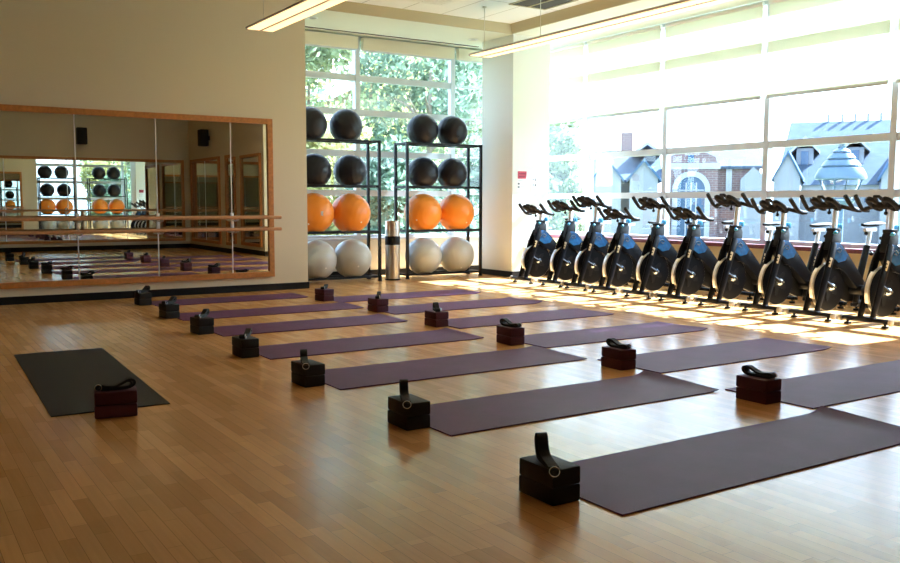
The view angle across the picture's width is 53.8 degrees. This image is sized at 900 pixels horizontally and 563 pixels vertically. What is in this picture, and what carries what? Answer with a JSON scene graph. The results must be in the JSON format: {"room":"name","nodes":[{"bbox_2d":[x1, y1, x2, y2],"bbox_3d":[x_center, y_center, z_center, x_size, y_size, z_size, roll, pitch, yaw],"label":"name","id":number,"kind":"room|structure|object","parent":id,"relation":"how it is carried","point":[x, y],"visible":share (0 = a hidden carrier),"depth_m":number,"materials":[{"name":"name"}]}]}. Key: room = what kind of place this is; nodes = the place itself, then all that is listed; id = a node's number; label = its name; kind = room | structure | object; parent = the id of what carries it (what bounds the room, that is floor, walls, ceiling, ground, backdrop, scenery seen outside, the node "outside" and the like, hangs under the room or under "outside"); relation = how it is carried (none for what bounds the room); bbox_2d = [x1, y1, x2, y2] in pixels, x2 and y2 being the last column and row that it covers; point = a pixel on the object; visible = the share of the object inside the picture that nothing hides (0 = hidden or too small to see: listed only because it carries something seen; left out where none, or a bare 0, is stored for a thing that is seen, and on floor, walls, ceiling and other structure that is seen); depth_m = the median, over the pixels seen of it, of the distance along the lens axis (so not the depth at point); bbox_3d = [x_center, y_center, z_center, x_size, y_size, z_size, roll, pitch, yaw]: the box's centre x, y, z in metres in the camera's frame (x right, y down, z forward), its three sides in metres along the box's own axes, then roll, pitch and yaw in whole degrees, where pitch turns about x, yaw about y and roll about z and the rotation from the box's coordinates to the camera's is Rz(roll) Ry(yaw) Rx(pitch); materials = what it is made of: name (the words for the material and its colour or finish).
{"room":"gym","nodes":[
{"label":"gym","id":0,"kind":"room"},
{"bbox_2d":[0,0,307,296],"bbox_3d":[-6.825,-1.551,9.062,10.850,3.680,1.600,-3,6,-33],"label":"wall","id":1,"kind":"structure","parent":0,"point":[192,57],"depth_m":10.35,"materials":[{"name":"beige paint"}]},
{"bbox_2d":[0,104,274,288],"bbox_3d":[-4.706,-0.902,9.508,5.925,1.960,0.045,-3,6,-33],"label":"wall mirror","id":2,"kind":"object","parent":1,"relation":"attached to","point":[55,161],"visible":1,"depth_m":10.19,"materials":[{"name":"clear mirror"}]},
{"bbox_2d":[0,213,281,235],"bbox_3d":[-4.617,-0.595,9.447,5.890,0.247,0.253,-3,6,-33],"label":"ballet barre","id":3,"kind":"object","parent":2,"relation":"attached to","point":[157,217],"visible":1,"depth_m":10.02,"materials":[{"name":"brown wood"}]},
{"bbox_2d":[0,265,478,304],"bbox_3d":[-4.774,0.137,10.413,15.200,0.085,1.412,-3,6,-33],"label":"baseboard","id":4,"kind":"structure","parent":1,"relation":"attached to","point":[297,285],"depth_m":10.50,"materials":[{"name":"black rubber"}]},
{"bbox_2d":[325,0,639,33],"bbox_3d":[2.613,-3.180,7.302,3.270,0.142,11.370,-3,6,-33],"label":"trim","id":5,"kind":"structure","parent":1,"relation":"attached to","point":[593,6],"depth_m":11.95,"materials":[{"name":"beige paint"}]},
{"bbox_2d":[308,237,478,271],"bbox_3d":[-0.650,-0.407,13.995,4.750,0.550,0.200,-3,6,-33],"label":"wall","id":6,"kind":"structure","parent":0,"point":[474,242],"depth_m":13.79,"materials":[{"name":"white paint"}]},
{"bbox_2d":[305,30,481,240],"bbox_3d":[-0.674,-2.170,13.751,4.630,3.015,0.220,-3,6,-33],"label":"window","id":7,"kind":"structure","parent":6,"relation":"in","point":[355,76],"depth_m":13.46,"materials":[{"name":"silver metal"}]},
{"bbox_2d":[305,31,357,50],"bbox_3d":[-1.951,-3.466,12.690,1.380,0.200,0.090,-3,6,-33],"label":"roller shade","id":8,"kind":"object","parent":7,"relation":"attached to","point":[317,39],"visible":0.56,"depth_m":12.79,"materials":[{"name":"beige"}]},
{"bbox_2d":[361,37,454,60],"bbox_3d":[-0.627,-3.539,13.540,1.610,0.200,0.090,-3,6,-33],"label":"roller shade","id":9,"kind":"object","parent":7,"relation":"attached to","point":[373,45],"visible":1,"depth_m":13.48,"materials":[{"name":"beige"}]},
{"bbox_2d":[456,48,481,63],"bbox_3d":[0.609,-3.608,14.333,1.170,0.200,0.090,-3,6,-33],"label":"roller shade","id":10,"kind":"object","parent":7,"relation":"attached to","point":[462,55],"visible":0.43,"depth_m":14.07,"materials":[{"name":"beige"}]},
{"bbox_2d":[0,273,899,562],"bbox_3d":[-1.703,0.662,5.675,15.600,0.120,13.150,-3,6,-33],"label":"floor","id":11,"kind":"structure","parent":0,"point":[244,462],"depth_m":3.99,"materials":[{"name":"brown wood"}]},
{"bbox_2d":[14,348,169,416],"bbox_3d":[-2.344,0.600,5.643,0.600,0.007,2.160,-3,6,-30],"label":"yoga mat","id":12,"kind":"object","parent":11,"relation":"on","point":[65,382],"visible":0.85,"depth_m":5.55,"materials":[{"name":"black"}]},
{"bbox_2d":[94,402,137,418],"bbox_3d":[-1.738,0.661,4.617,0.208,0.067,0.133,-2,5,-21],"label":"block","id":13,"kind":"object","parent":11,"relation":"on","point":[128,409],"visible":0.76,"depth_m":4.55,"materials":[{"name":"red plastic"}]},
{"bbox_2d":[94,386,137,405],"bbox_3d":[-1.738,0.593,4.613,0.208,0.067,0.133,-2,5,-22],"label":"block","id":14,"kind":"object","parent":13,"relation":"on","point":[129,395],"visible":0.93,"depth_m":4.55,"materials":[{"name":"red plastic"}]},
{"bbox_2d":[94,377,135,390],"bbox_3d":[-1.736,0.533,4.601,0.202,0.058,0.050,-2,5,-21],"label":"strap","id":15,"kind":"object","parent":14,"relation":"on","point":[118,386],"visible":1,"depth_m":4.59,"materials":[{"name":"black fabric"}]},
{"bbox_2d":[190,325,213,334],"bbox_3d":[-2.106,0.404,7.530,0.133,0.067,0.208,-4,6,-37],"label":"block","id":16,"kind":"object","parent":11,"relation":"on","point":[194,329],"visible":0.86,"depth_m":7.46,"materials":[{"name":"black plastic"}]},
{"bbox_2d":[190,316,213,326],"bbox_3d":[-2.104,0.336,7.524,0.133,0.067,0.208,-4,6,-37],"label":"block","id":17,"kind":"object","parent":16,"relation":"on","point":[205,321],"visible":0.89,"depth_m":7.45,"materials":[{"name":"black plastic"}]},
{"bbox_2d":[152,293,307,306],"bbox_3d":[-2.529,0.200,10.130,1.724,0.015,0.550,-3,6,-33],"label":"yoga mat","id":18,"kind":"object","parent":11,"relation":"on","point":[193,301],"visible":0.89,"depth_m":10.10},
{"bbox_2d":[232,346,258,357],"bbox_3d":[-1.477,0.503,6.411,0.133,0.067,0.208,-3,6,-33],"label":"block","id":19,"kind":"object","parent":11,"relation":"on","point":[249,352],"visible":0.86,"depth_m":6.33,"materials":[{"name":"black plastic"}]},
{"bbox_2d":[232,336,258,348],"bbox_3d":[-1.478,0.435,6.407,0.133,0.067,0.208,-3,6,-33],"label":"block","id":20,"kind":"object","parent":19,"relation":"on","point":[250,342],"visible":0.89,"depth_m":6.33,"materials":[{"name":"black plastic"}]},
{"bbox_2d":[177,302,363,320],"bbox_3d":[-1.849,0.295,9.040,1.886,0.018,0.559,-3,6,-33],"label":"yoga mat","id":21,"kind":"object","parent":11,"relation":"on","point":[339,305],"visible":0.93,"depth_m":9.06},
{"bbox_2d":[291,372,324,387],"bbox_3d":[-0.867,0.592,5.413,0.133,0.067,0.208,-3,6,-34],"label":"block","id":22,"kind":"object","parent":11,"relation":"on","point":[317,380],"visible":0.84,"depth_m":5.34,"materials":[{"name":"black plastic"}]},
{"bbox_2d":[291,359,324,376],"bbox_3d":[-0.866,0.524,5.405,0.133,0.067,0.208,-3,6,-35],"label":"block","id":23,"kind":"object","parent":22,"relation":"on","point":[315,367],"visible":0.98,"depth_m":5.34,"materials":[{"name":"black plastic"}]},
{"bbox_2d":[214,314,407,336],"bbox_3d":[-1.289,0.386,8.041,1.756,0.015,0.578,-3,6,-33],"label":"yoga mat","id":24,"kind":"object","parent":11,"relation":"on","point":[232,330],"visible":0.92,"depth_m":8.02,"materials":[{"name":"rubber"}]},
{"bbox_2d":[306,137,381,280],"bbox_3d":[-1.588,-0.984,12.381,1.231,1.980,0.386,-3,6,-33],"label":"ball rack","id":25,"kind":"object","parent":11,"relation":"on","point":[367,186],"visible":0.52,"depth_m":12.50,"materials":[{"name":"black metal"}]},
{"bbox_2d":[306,107,326,141],"bbox_3d":[-1.909,-2.138,12.072,0.469,0.468,0.468,-3,6,-33],"label":"exercise ball","id":26,"kind":"object","parent":25,"relation":"on","point":[316,122],"visible":0.56,"depth_m":11.91,"materials":[{"name":"black rubber"}]},
{"bbox_2d":[307,153,331,187],"bbox_3d":[-1.858,-1.519,12.158,0.469,0.469,0.469,-3,6,-33],"label":"exercise ball","id":27,"kind":"object","parent":25,"relation":"on","point":[319,170],"visible":0.62,"depth_m":11.99,"materials":[{"name":"black rubber"}]},
{"bbox_2d":[307,193,333,231],"bbox_3d":[-1.876,-0.936,12.198,0.562,0.563,0.562,-3,6,-33],"label":"exercise ball","id":28,"kind":"object","parent":25,"relation":"on","point":[320,211],"visible":0.55,"depth_m":12.00,"materials":[{"name":"orange rubber"}]},
{"bbox_2d":[308,240,336,277],"bbox_3d":[-1.842,-0.299,12.278,0.549,0.551,0.551,-3,6,-33],"label":"exercise ball","id":29,"kind":"object","parent":25,"relation":"on","point":[322,258],"visible":0.72,"depth_m":12.08,"materials":[{"name":"white rubber"}]},
{"bbox_2d":[329,109,362,142],"bbox_3d":[-1.450,-2.164,12.366,0.469,0.469,0.468,-3,6,-33],"label":"exercise ball","id":30,"kind":"object","parent":25,"relation":"on","point":[345,123],"visible":0.94,"depth_m":12.20,"materials":[{"name":"black rubber"}]},
{"bbox_2d":[333,155,366,187],"bbox_3d":[-1.400,-1.544,12.453,0.468,0.468,0.469,-3,6,-33],"label":"exercise ball","id":31,"kind":"object","parent":25,"relation":"on","point":[348,169],"visible":0.95,"depth_m":12.28,"materials":[{"name":"black rubber"}]},
{"bbox_2d":[332,193,370,230],"bbox_3d":[-1.402,-0.962,12.504,0.562,0.561,0.562,-3,6,-33],"label":"exercise ball","id":32,"kind":"object","parent":25,"relation":"on","point":[352,212],"visible":0.87,"depth_m":12.30,"materials":[{"name":"orange rubber"}]},
{"bbox_2d":[334,239,371,276],"bbox_3d":[-1.384,-0.324,12.571,0.550,0.551,0.550,-3,6,-33],"label":"exercise ball","id":33,"kind":"object","parent":25,"relation":"on","point":[354,258],"visible":0.94,"depth_m":12.37,"materials":[{"name":"white rubber"}]},
{"bbox_2d":[258,328,483,359],"bbox_3d":[-0.653,0.476,6.989,1.831,0.021,0.587,-3,6,-33],"label":"yoga mat","id":34,"kind":"object","parent":11,"relation":"on","point":[289,350],"visible":0.95,"depth_m":6.94,"materials":[{"name":"rubber"}]},
{"bbox_2d":[385,221,399,279],"bbox_3d":[-0.826,-0.449,12.755,0.216,0.850,0.216,-3,6,-33],"label":"litter bin","id":35,"kind":"object","parent":11,"relation":"on","point":[392,228],"visible":1,"depth_m":12.67,"materials":[{"name":"metal"}]},
{"bbox_2d":[334,289,480,301],"bbox_3d":[-0.562,0.160,10.583,1.894,0.018,0.541,-3,6,-33],"label":"yoga mat","id":36,"kind":"object","parent":11,"relation":"on","point":[355,298],"visible":0.91,"depth_m":10.56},
{"bbox_2d":[387,409,429,430],"bbox_3d":[-0.206,0.681,4.412,0.133,0.067,0.208,-3,6,-32],"label":"block","id":37,"kind":"object","parent":11,"relation":"on","point":[421,421],"visible":0.84,"depth_m":4.34,"materials":[{"name":"black plastic"}]},
{"bbox_2d":[388,394,429,416],"bbox_3d":[-0.204,0.614,4.405,0.133,0.067,0.208,-3,6,-31],"label":"block","id":38,"kind":"object","parent":37,"relation":"on","point":[419,406],"visible":0.96,"depth_m":4.34,"materials":[{"name":"black plastic"}]},
{"bbox_2d":[399,379,410,408],"bbox_3d":[-0.220,0.551,4.361,0.043,0.112,0.187,-1,5,-9],"label":"strap","id":39,"kind":"object","parent":38,"relation":"on","point":[403,383],"visible":1,"depth_m":4.39,"materials":[{"name":"black fabric"}]},
{"bbox_2d":[424,318,447,326],"bbox_3d":[-0.123,0.365,7.997,0.133,0.067,0.208,-3,6,-32],"label":"block","id":40,"kind":"object","parent":11,"relation":"on","point":[427,321],"visible":0.86,"depth_m":7.92,"materials":[{"name":"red plastic"}]},
{"bbox_2d":[425,310,448,319],"bbox_3d":[-0.122,0.297,7.992,0.133,0.067,0.208,-3,6,-32],"label":"block","id":41,"kind":"object","parent":40,"relation":"on","point":[431,314],"visible":0.9,"depth_m":7.92,"materials":[{"name":"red plastic"}]},
{"bbox_2d":[394,141,482,278],"bbox_3d":[-0.168,-1.062,13.293,1.331,1.980,0.386,-3,6,-33],"label":"ball rack","id":42,"kind":"object","parent":11,"relation":"on","point":[406,144],"visible":0.86,"depth_m":13.16,"materials":[{"name":"black metal"}]},
{"bbox_2d":[404,194,441,229],"bbox_3d":[-0.405,-1.018,13.144,0.563,0.563,0.560,-3,6,-33],"label":"exercise ball","id":43,"kind":"object","parent":42,"relation":"on","point":[425,212],"visible":0.92,"depth_m":12.94,"materials":[{"name":"orange rubber"}]},
{"bbox_2d":[407,114,438,145],"bbox_3d":[-0.403,-2.223,13.038,0.468,0.469,0.467,-3,6,-33],"label":"exercise ball","id":44,"kind":"object","parent":42,"relation":"on","point":[423,128],"visible":0.96,"depth_m":12.87,"materials":[{"name":"black rubber"}]},
{"bbox_2d":[405,238,441,272],"bbox_3d":[-0.397,-0.378,13.204,0.550,0.550,0.550,-3,6,-33],"label":"exercise ball","id":45,"kind":"object","parent":42,"relation":"on","point":[425,255],"visible":0.94,"depth_m":13.00,"materials":[{"name":"white rubber"}]},
{"bbox_2d":[409,157,438,188],"bbox_3d":[-0.404,-1.599,13.091,0.469,0.469,0.468,-3,6,-33],"label":"exercise ball","id":46,"kind":"object","parent":42,"relation":"on","point":[423,171],"visible":0.9,"depth_m":12.92,"materials":[{"name":"black rubber"}]},
{"bbox_2d":[437,158,466,185],"bbox_3d":[0.029,-1.624,13.370,0.469,0.469,0.469,-3,6,-33],"label":"exercise ball","id":47,"kind":"object","parent":42,"relation":"on","point":[452,171],"visible":0.93,"depth_m":13.20,"materials":[{"name":"black rubber"}]},
{"bbox_2d":[437,116,467,147],"bbox_3d":[0.029,-2.246,13.316,0.469,0.468,0.467,-3,6,-33],"label":"exercise ball","id":48,"kind":"object","parent":42,"relation":"on","point":[452,129],"visible":0.93,"depth_m":13.14,"materials":[{"name":"black rubber"}]},
{"bbox_2d":[440,194,473,228],"bbox_3d":[0.086,-1.046,13.460,0.562,0.562,0.562,-3,6,-33],"label":"exercise ball","id":49,"kind":"object","parent":42,"relation":"on","point":[457,210],"visible":0.93,"depth_m":13.25,"materials":[{"name":"orange rubber"}]},
{"bbox_2d":[440,237,473,271],"bbox_3d":[0.093,-0.406,13.521,0.550,0.551,0.551,-3,6,-33],"label":"exercise ball","id":50,"kind":"object","parent":42,"relation":"on","point":[457,252],"visible":0.8,"depth_m":13.32,"materials":[{"name":"rubber"}]},
{"bbox_2d":[367,297,541,313],"bbox_3d":[0.071,0.248,9.555,1.857,0.026,0.614,-3,6,-33],"label":"yoga mat","id":51,"kind":"object","parent":11,"relation":"on","point":[509,301],"visible":0.86,"depth_m":9.53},
{"bbox_2d":[323,346,586,389],"bbox_3d":[-0.005,0.565,6.009,1.918,0.018,0.612,-3,6,-33],"label":"yoga mat","id":52,"kind":"object","parent":11,"relation":"on","point":[345,378],"visible":0.94,"depth_m":5.97,"materials":[{"name":"rubber"}]},
{"bbox_2d":[496,334,524,345],"bbox_3d":[0.475,0.455,6.989,0.133,0.067,0.208,-3,6,-30],"label":"block","id":53,"kind":"object","parent":11,"relation":"on","point":[519,340],"visible":0.84,"depth_m":6.92,"materials":[{"name":"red plastic"}]},
{"bbox_2d":[496,325,524,336],"bbox_3d":[0.475,0.387,6.983,0.133,0.067,0.208,-3,6,-30],"label":"block","id":54,"kind":"object","parent":53,"relation":"on","point":[500,329],"visible":0.89,"depth_m":6.91,"materials":[{"name":"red plastic"}]},
{"bbox_2d":[448,308,613,328],"bbox_3d":[0.701,0.345,8.537,1.832,0.014,0.578,-3,6,-33],"label":"yoga mat","id":55,"kind":"object","parent":11,"relation":"on","point":[493,320],"visible":0.91,"depth_m":8.53,"materials":[{"name":"rubber"}]},
{"bbox_2d":[509,203,582,283],"bbox_3d":[1.439,-0.553,12.539,1.099,1.101,0.544,-3,6,-32],"label":"bike","id":56,"kind":"object","parent":11,"relation":"on","point":[535,261],"visible":0.71,"depth_m":12.38,"materials":[{"name":"black paint"}]},
{"bbox_2d":[519,475,579,505],"bbox_3d":[0.373,0.776,3.345,0.133,0.067,0.208,-3,6,-33],"label":"block","id":57,"kind":"object","parent":11,"relation":"on","point":[568,493],"visible":0.78,"depth_m":3.27,"materials":[{"name":"black plastic"}]},
{"bbox_2d":[519,455,579,487],"bbox_3d":[0.374,0.709,3.337,0.133,0.067,0.208,-3,6,-32],"label":"block","id":58,"kind":"object","parent":57,"relation":"on","point":[530,467],"visible":0.86,"depth_m":3.27,"materials":[{"name":"black plastic"}]},
{"bbox_2d":[534,432,559,476],"bbox_3d":[0.361,0.640,3.294,0.043,0.124,0.187,-1,5,-12],"label":"strap","id":59,"kind":"object","parent":58,"relation":"on","point":[542,451],"visible":1,"depth_m":3.33,"materials":[{"name":"black fabric"}]},
{"bbox_2d":[429,370,718,435],"bbox_3d":[0.628,0.651,4.955,1.870,0.033,0.601,-3,6,-33],"label":"yoga mat","id":60,"kind":"object","parent":11,"relation":"on","point":[459,417],"visible":0.92,"depth_m":4.89,"materials":[{"name":"rubber"}]},
{"bbox_2d":[537,200,611,287],"bbox_3d":[1.781,-0.533,12.045,1.099,1.149,0.544,-3,6,-32],"label":"bike","id":61,"kind":"object","parent":11,"relation":"on","point":[562,261],"visible":0.68,"depth_m":11.88,"materials":[{"name":"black plastic"}]},
{"bbox_2d":[561,195,640,290],"bbox_3d":[2.051,-0.521,11.588,1.099,1.207,0.544,-3,6,-31],"label":"bike","id":62,"kind":"object","parent":11,"relation":"on","point":[590,258],"visible":0.73,"depth_m":11.44,"materials":[{"name":"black plastic"}]},
{"bbox_2d":[524,321,706,347],"bbox_3d":[1.326,0.434,7.493,1.797,0.022,0.596,-3,6,-33],"label":"yoga mat","id":63,"kind":"object","parent":11,"relation":"on","point":[593,335],"visible":0.91,"depth_m":7.48,"materials":[{"name":"rubber"}]},
{"bbox_2d":[601,356,635,370],"bbox_3d":[1.132,0.545,5.970,0.133,0.067,0.208,-3,6,-29],"label":"block","id":64,"kind":"object","parent":11,"relation":"on","point":[608,362],"visible":0.86,"depth_m":5.90,"materials":[{"name":"red plastic"}]},
{"bbox_2d":[601,346,635,359],"bbox_3d":[1.134,0.478,5.962,0.133,0.067,0.208,-3,6,-29],"label":"block","id":65,"kind":"object","parent":64,"relation":"on","point":[607,351],"visible":0.89,"depth_m":5.89,"materials":[{"name":"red plastic"}]},
{"bbox_2d":[587,207,675,294],"bbox_3d":[2.317,-0.407,11.148,1.099,1.058,0.544,-3,6,-33],"label":"bike","id":66,"kind":"object","parent":11,"relation":"on","point":[619,264],"visible":0.7,"depth_m":10.98,"materials":[{"name":"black plastic"}]},
{"bbox_2d":[620,196,715,298],"bbox_3d":[2.635,-0.424,10.613,1.099,1.187,0.544,-3,6,-31],"label":"bike","id":67,"kind":"object","parent":11,"relation":"on","point":[654,267],"visible":0.82,"depth_m":10.47,"materials":[{"name":"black plastic"}]},
{"bbox_2d":[654,206,754,303],"bbox_3d":[2.933,-0.326,10.158,1.099,1.072,0.544,-3,6,-31],"label":"bike","id":68,"kind":"object","parent":11,"relation":"on","point":[694,269],"visible":0.89,"depth_m":10.01,"materials":[{"name":"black plastic"}]},
{"bbox_2d":[597,338,831,373],"bbox_3d":[1.970,0.523,6.500,1.822,0.019,0.605,-3,6,-33],"label":"yoga mat","id":69,"kind":"object","parent":11,"relation":"on","point":[674,360],"visible":0.93,"depth_m":6.46,"materials":[{"name":"rubber"}]},
{"bbox_2d":[572,406,899,515],"bbox_3d":[1.286,0.743,3.913,1.989,0.035,0.588,-3,6,-33],"label":"yoga mat","id":70,"kind":"object","parent":11,"relation":"on","point":[628,482],"visible":0.93,"depth_m":3.83,"materials":[{"name":"rubber"}]},
{"bbox_2d":[693,192,797,308],"bbox_3d":[3.256,-0.358,9.707,1.099,1.216,0.544,-3,6,-31],"label":"bike","id":71,"kind":"object","parent":11,"relation":"on","point":[740,270],"visible":0.89,"depth_m":9.57,"materials":[{"name":"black plastic"}]},
{"bbox_2d":[736,387,780,404],"bbox_3d":[1.730,0.634,4.980,0.133,0.067,0.208,-3,6,-33],"label":"block","id":72,"kind":"object","parent":11,"relation":"on","point":[751,395],"visible":0.86,"depth_m":4.91,"materials":[{"name":"red plastic"}]},
{"bbox_2d":[736,374,781,392],"bbox_3d":[1.729,0.566,4.973,0.133,0.067,0.208,-3,6,-32],"label":"block","id":73,"kind":"object","parent":72,"relation":"on","point":[765,385],"visible":0.89,"depth_m":4.91,"materials":[{"name":"red plastic"}]},
{"bbox_2d":[741,365,777,378],"bbox_3d":[1.734,0.506,4.972,0.050,0.055,0.202,-4,7,-39],"label":"strap","id":74,"kind":"object","parent":73,"relation":"on","point":[745,369],"visible":1,"depth_m":4.97,"materials":[{"name":"black fabric"}]},
{"bbox_2d":[737,198,846,314],"bbox_3d":[3.576,-0.286,9.216,1.099,1.159,0.544,-3,6,-31],"label":"bike","id":75,"kind":"object","parent":11,"relation":"on","point":[784,275],"visible":0.9,"depth_m":9.08,"materials":[{"name":"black plastic"}]},
{"bbox_2d":[725,360,899,408],"bbox_3d":[2.577,0.612,5.518,1.870,0.017,0.591,-3,6,-33],"label":"yoga mat","id":76,"kind":"object","parent":11,"relation":"on","point":[813,391],"visible":0.85,"depth_m":5.36,"materials":[{"name":"rubber"}]},
{"bbox_2d":[785,194,899,321],"bbox_3d":[3.876,-0.254,8.696,1.099,1.187,0.544,-3,6,-32],"label":"bike","id":77,"kind":"object","parent":11,"relation":"on","point":[837,279],"visible":0.94,"depth_m":8.56,"materials":[{"name":"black plastic"}]},
{"bbox_2d":[838,194,899,328],"bbox_3d":[4.193,-0.212,8.224,1.099,1.187,0.544,-3,6,-31],"label":"bike","id":78,"kind":"object","parent":11,"relation":"on","point":[881,291],"visible":1,"depth_m":8.06,"materials":[{"name":"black plastic"}]},
{"bbox_2d":[346,0,592,23],"bbox_3d":[-1.896,-3.044,4.265,14.100,0.150,11.550,-3,6,-33],"label":"ceiling","id":79,"kind":"structure","parent":0,"point":[496,10],"depth_m":11.80,"materials":[{"name":"tile"}]},
{"bbox_2d":[245,0,345,32],"bbox_3d":[0.528,-2.786,5.886,0.350,0.640,9.900,-3,6,-33],"label":"pendant light","id":80,"kind":"object","parent":79,"relation":"hanging from","point":[302,9],"visible":1,"depth_m":9.23,"materials":[{"name":"beige"}]},
{"bbox_2d":[509,0,577,9],"bbox_3d":[1.198,-3.588,11.408,0.600,0.011,0.680,-3,6,-33],"label":"ceiling vent","id":81,"kind":"object","parent":79,"relation":"in","point":[535,4],"visible":1,"depth_m":11.48,"materials":[{"name":"grey"}]},
{"bbox_2d":[469,0,731,57],"bbox_3d":[3.107,-2.936,7.619,0.350,0.640,10.030,-3,6,-33],"label":"pendant light","id":82,"kind":"object","parent":79,"relation":"hanging from","point":[680,6],"visible":1,"depth_m":9.85,"materials":[{"name":"beige"}]},
{"bbox_2d":[482,34,549,271],"bbox_3d":[1.000,-1.908,13.618,0.692,3.610,0.794,-3,6,-33],"label":"wall column","id":83,"kind":"structure","parent":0,"point":[515,85],"depth_m":13.31,"materials":[{"name":"white paint"}]},
{"bbox_2d":[482,268,548,276],"bbox_3d":[0.998,-0.152,13.773,0.716,0.085,0.818,-3,6,-33],"label":"baseboard","id":84,"kind":"structure","parent":83,"relation":"attached to","point":[484,271],"depth_m":13.49,"materials":[{"name":"black rubber"}]},
{"bbox_2d":[517,171,526,190],"bbox_3d":[1.075,-1.496,13.225,0.180,0.300,0.008,-3,6,-33],"label":"wall sign","id":85,"kind":"object","parent":83,"relation":"attached to","point":[521,175],"visible":1,"depth_m":13.22,"materials":[{"name":"white paper"}]},
{"bbox_2d":[305,0,765,49],"bbox_3d":[2.853,-3.346,8.266,4.770,0.300,13.150,-3,6,-33],"label":"ceiling","id":86,"kind":"structure","parent":0,"point":[327,19],"depth_m":12.40,"materials":[{"name":"white paint"}]},
{"bbox_2d":[553,238,881,280],"bbox_3d":[3.620,-1.688,11.448,0.200,3.560,8.500,-3,6,-33],"label":"wall","id":87,"kind":"structure","parent":0,"point":[804,255],"depth_m":10.55,"materials":[{"name":"beige paint"}]},
{"bbox_2d":[548,0,899,254],"bbox_3d":[3.402,-1.974,11.532,0.350,3.005,8.240,-3,6,-33],"label":"window","id":88,"kind":"structure","parent":87,"relation":"in","point":[892,191],"depth_m":10.94,"materials":[{"name":"silver metal"}]},
{"bbox_2d":[550,42,584,123],"bbox_3d":[1.646,-3.102,14.105,0.052,1.166,1.430,-3,6,-33],"label":"roller shade","id":89,"kind":"object","parent":88,"relation":"attached to","point":[567,62],"visible":0.64,"depth_m":13.82,"materials":[{"name":"fabric"}]},
{"bbox_2d":[587,25,662,119],"bbox_3d":[2.485,-2.987,12.808,0.052,1.166,1.490,-3,6,-33],"label":"roller shade","id":90,"kind":"object","parent":88,"relation":"attached to","point":[623,78],"visible":1,"depth_m":12.76,"materials":[{"name":"fabric"}]},
{"bbox_2d":[664,2,764,109],"bbox_3d":[3.366,-2.866,11.447,0.052,1.166,1.580,-3,6,-33],"label":"roller shade","id":91,"kind":"object","parent":88,"relation":"attached to","point":[715,58],"visible":1,"depth_m":11.38,"materials":[{"name":"fabric"}]},
{"bbox_2d":[766,0,891,98],"bbox_3d":[4.259,-2.743,10.066,0.052,1.166,1.540,-3,6,-33],"label":"roller shade","id":92,"kind":"object","parent":88,"relation":"attached to","point":[815,46],"visible":1,"depth_m":10.05,"materials":[{"name":"fabric"}]},
{"label":"outside","id":93,"kind":"structure","parent":0,"visible":0},
{"bbox_3d":[17.650,-1.846,64.999,220.000,0.300,250.000,-3,6,-33],"label":"ground","id":94,"kind":"structure","parent":93,"visible":0},
{"bbox_2d":[306,114,374,235],"bbox_3d":[-2.143,-0.841,19.029,3.139,5.738,2.710,-3,6,-33],"label":"tree","id":95,"kind":"object","parent":94,"relation":"on","point":[367,131],"visible":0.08,"depth_m":18.39,"materials":[{"name":"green plant"}]},
{"bbox_2d":[305,43,410,229],"bbox_3d":[-3.517,-3.154,23.861,4.816,9.489,5.437,1,5,6],"label":"tree","id":96,"kind":"object","parent":94,"relation":"on","point":[314,55],"visible":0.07,"depth_m":23.31,"materials":[{"name":"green plant"}]},
{"bbox_2d":[306,52,457,160],"bbox_3d":[-2.991,-4.826,29.702,6.204,11.793,6.035,-1,5,-14],"label":"tree","id":97,"kind":"object","parent":94,"relation":"on","point":[406,109],"visible":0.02,"depth_m":29.34,"materials":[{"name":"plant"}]},
{"bbox_2d":[345,134,458,233],"bbox_3d":[-0.974,-0.287,16.924,2.330,5.008,2.372,-1,5,-16],"label":"tree","id":98,"kind":"object","parent":94,"relation":"on","point":[387,164],"visible":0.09,"depth_m":16.20,"materials":[{"name":"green plant"}]},
{"bbox_2d":[340,52,478,165],"bbox_3d":[-1.237,-7.797,41.614,8.992,15.620,6.831,1,5,5],"label":"tree","id":99,"kind":"object","parent":94,"relation":"on","point":[415,58],"visible":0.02,"depth_m":40.74,"materials":[{"name":"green plant"}]},
{"bbox_2d":[360,44,481,232],"bbox_3d":[-0.150,-2.748,22.127,4.269,8.993,4.872,-3,6,-33],"label":"tree","id":100,"kind":"object","parent":94,"relation":"on","point":[465,99],"visible":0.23,"depth_m":21.98,"materials":[{"name":"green plant"}]},
{"bbox_2d":[382,56,551,232],"bbox_3d":[0.532,-4.323,25.797,5.550,11.486,5.318,3,6,31],"label":"tree","id":101,"kind":"object","parent":94,"relation":"on","point":[438,149],"visible":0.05,"depth_m":25.07,"materials":[{"name":"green plant"}]},
{"bbox_2d":[548,121,585,231],"bbox_3d":[4.000,-2.920,33.833,2.629,7.290,2.984,2,5,18],"label":"tree","id":102,"kind":"object","parent":94,"relation":"on","point":[566,178],"visible":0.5,"depth_m":33.03,"materials":[{"name":"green plant"}]},
{"bbox_2d":[593,133,661,234],"bbox_3d":[16.821,-9.156,85.841,6.632,10.598,24.650,1,5,11],"label":"house","id":103,"kind":"structure","parent":94,"relation":"on","point":[637,174],"depth_m":74.31,"materials":[{"name":"paint"}]},
{"bbox_2d":[669,149,762,238],"bbox_3d":[26.840,-8.957,90.398,8.829,9.426,26.300,2,5,16],"label":"house","id":104,"kind":"structure","parent":94,"relation":"on","point":[737,170],"depth_m":78.53,"materials":[{"name":"red brick"}]},
{"bbox_2d":[772,112,899,244],"bbox_3d":[39.620,-10.303,87.373,13.395,12.672,26.750,2,5,23],"label":"house","id":105,"kind":"structure","parent":94,"relation":"on","point":[798,168],"depth_m":80.60,"materials":[{"name":"paint"}]},
{"bbox_2d":[815,144,866,189],"label":"gazebo","id":106,"kind":"object","parent":94,"relation":"on","point":[840,163],"depth_m":14.66,"materials":[{"name":"blue paint"}]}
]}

